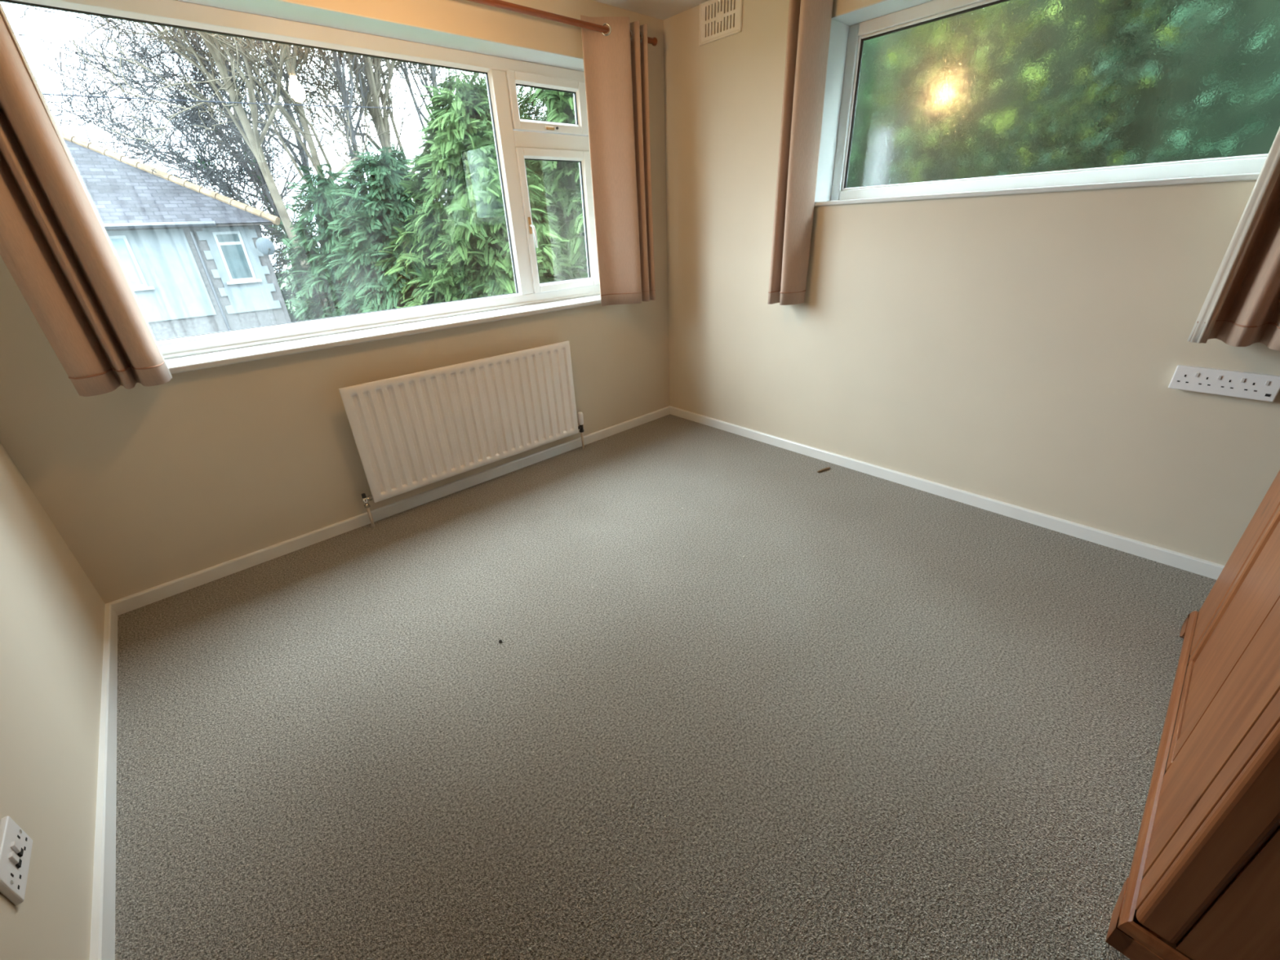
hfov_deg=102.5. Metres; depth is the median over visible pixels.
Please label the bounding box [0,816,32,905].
wall socket
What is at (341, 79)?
bare tree
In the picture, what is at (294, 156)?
bare tree
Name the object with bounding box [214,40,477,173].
bare tree
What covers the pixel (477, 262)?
conifer
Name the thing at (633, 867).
crumbs
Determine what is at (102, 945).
baseboard
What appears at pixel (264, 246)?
satellite dish
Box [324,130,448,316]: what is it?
conifer
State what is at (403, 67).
bare tree
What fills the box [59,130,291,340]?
house
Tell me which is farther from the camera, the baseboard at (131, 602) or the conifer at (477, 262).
the conifer at (477, 262)
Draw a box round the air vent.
[698,0,742,45]
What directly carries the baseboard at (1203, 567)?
attached to the wall at (1024, 350)
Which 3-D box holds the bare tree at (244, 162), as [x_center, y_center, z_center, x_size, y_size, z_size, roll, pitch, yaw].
[-12.941,-10.346,15.139,10.478,14.213,8.682,7,28,19]
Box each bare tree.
[12,5,346,271]
[57,17,361,222]
[72,17,332,182]
[125,20,404,312]
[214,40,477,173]
[255,40,444,186]
[312,57,444,135]
[346,53,462,160]
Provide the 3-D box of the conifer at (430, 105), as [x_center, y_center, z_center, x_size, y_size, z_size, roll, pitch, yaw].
[-3.368,-4.954,11.994,4.085,6.557,3.854,-24,34,-36]
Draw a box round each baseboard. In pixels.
[89,604,117,959]
[106,405,670,615]
[670,405,1224,579]
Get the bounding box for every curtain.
[0,2,172,396]
[580,14,655,306]
[767,0,833,305]
[1186,127,1279,351]
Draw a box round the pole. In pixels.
[466,0,657,45]
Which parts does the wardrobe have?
moulding, rail, panel, door panel, corner post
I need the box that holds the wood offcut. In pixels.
[817,466,830,472]
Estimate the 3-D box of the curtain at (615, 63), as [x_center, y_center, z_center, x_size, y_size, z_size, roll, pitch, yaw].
[-0.098,-1.802,3.049,0.394,1.435,0.153,-24,34,-36]
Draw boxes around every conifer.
[265,220,325,322]
[281,164,373,321]
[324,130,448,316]
[374,67,588,308]
[416,105,546,274]
[516,85,588,282]
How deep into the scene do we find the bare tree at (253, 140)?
12.10 m
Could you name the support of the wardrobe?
on the floor
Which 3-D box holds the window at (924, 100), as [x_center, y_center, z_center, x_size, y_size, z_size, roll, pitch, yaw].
[1.589,-1.577,2.039,0.253,0.780,1.810,-24,34,-36]
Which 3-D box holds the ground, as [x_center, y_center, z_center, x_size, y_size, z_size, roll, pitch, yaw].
[-16.576,-5.614,22.120,120.000,0.200,130.000,-24,34,-36]
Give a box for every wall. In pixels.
[0,0,670,604]
[0,441,105,959]
[662,0,1279,565]
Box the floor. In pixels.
[115,413,1217,959]
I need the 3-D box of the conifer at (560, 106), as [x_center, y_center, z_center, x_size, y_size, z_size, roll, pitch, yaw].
[-0.597,-4.639,9.031,5.225,8.409,3.649,-4,27,-3]
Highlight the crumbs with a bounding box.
[268,475,1013,959]
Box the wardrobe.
[1105,470,1279,959]
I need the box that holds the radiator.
[338,340,584,527]
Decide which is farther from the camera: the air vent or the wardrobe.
the air vent
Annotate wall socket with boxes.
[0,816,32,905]
[1168,364,1279,401]
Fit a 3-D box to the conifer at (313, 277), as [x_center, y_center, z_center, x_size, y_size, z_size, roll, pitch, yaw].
[-5.977,-3.829,11.327,3.450,5.367,2.784,-24,34,-36]
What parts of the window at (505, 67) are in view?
frame trim, sill, handle, handle lever, vent sash, handle lever, handle, casement sash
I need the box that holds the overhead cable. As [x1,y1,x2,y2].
[42,93,545,111]
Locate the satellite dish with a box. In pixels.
[255,237,275,255]
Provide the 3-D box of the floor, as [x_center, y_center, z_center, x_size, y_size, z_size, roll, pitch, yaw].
[0.248,0.618,1.942,3.923,0.120,4.220,-24,34,-36]
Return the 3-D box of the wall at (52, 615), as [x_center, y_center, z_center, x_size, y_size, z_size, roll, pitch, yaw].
[-1.658,-0.155,0.814,0.300,2.432,2.080,-24,34,-36]
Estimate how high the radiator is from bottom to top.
0.741 m
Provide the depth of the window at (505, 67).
2.55 m
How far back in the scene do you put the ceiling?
2.82 m
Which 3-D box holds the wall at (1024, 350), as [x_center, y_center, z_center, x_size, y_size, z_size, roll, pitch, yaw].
[1.626,-1.077,2.344,0.300,2.432,3.920,-24,34,-36]
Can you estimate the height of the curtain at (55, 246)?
1.428 m
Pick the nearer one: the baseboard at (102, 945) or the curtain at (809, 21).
the baseboard at (102, 945)
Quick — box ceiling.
[592,0,708,20]
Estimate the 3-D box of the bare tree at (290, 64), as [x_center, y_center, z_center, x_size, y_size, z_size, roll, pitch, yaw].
[-8.716,-11.381,11.348,12.560,19.087,10.495,-24,34,-36]
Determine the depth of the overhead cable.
9.49 m
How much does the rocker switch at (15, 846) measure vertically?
0.022 m
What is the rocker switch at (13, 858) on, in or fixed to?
attached to the wall socket at (15, 845)
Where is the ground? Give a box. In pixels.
[277,271,299,319]
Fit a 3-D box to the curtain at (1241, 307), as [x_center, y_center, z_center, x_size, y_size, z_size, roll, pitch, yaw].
[2.012,-1.118,1.413,0.144,1.469,0.266,-24,34,-36]
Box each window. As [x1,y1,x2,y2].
[0,0,600,373]
[813,0,1279,206]
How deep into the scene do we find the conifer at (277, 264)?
14.86 m
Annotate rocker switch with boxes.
[8,851,19,864]
[10,840,21,853]
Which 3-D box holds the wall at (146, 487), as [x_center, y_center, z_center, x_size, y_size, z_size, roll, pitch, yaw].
[-1.134,-1.116,2.685,3.923,2.432,0.300,-24,34,-36]
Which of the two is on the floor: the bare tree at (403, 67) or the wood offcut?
the wood offcut
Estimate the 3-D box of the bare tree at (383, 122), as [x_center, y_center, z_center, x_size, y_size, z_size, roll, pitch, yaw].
[-6.976,-13.094,12.537,11.623,20.930,11.876,-3,27,0]
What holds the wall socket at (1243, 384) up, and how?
attached to the wall at (1024, 350)
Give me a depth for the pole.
2.48 m

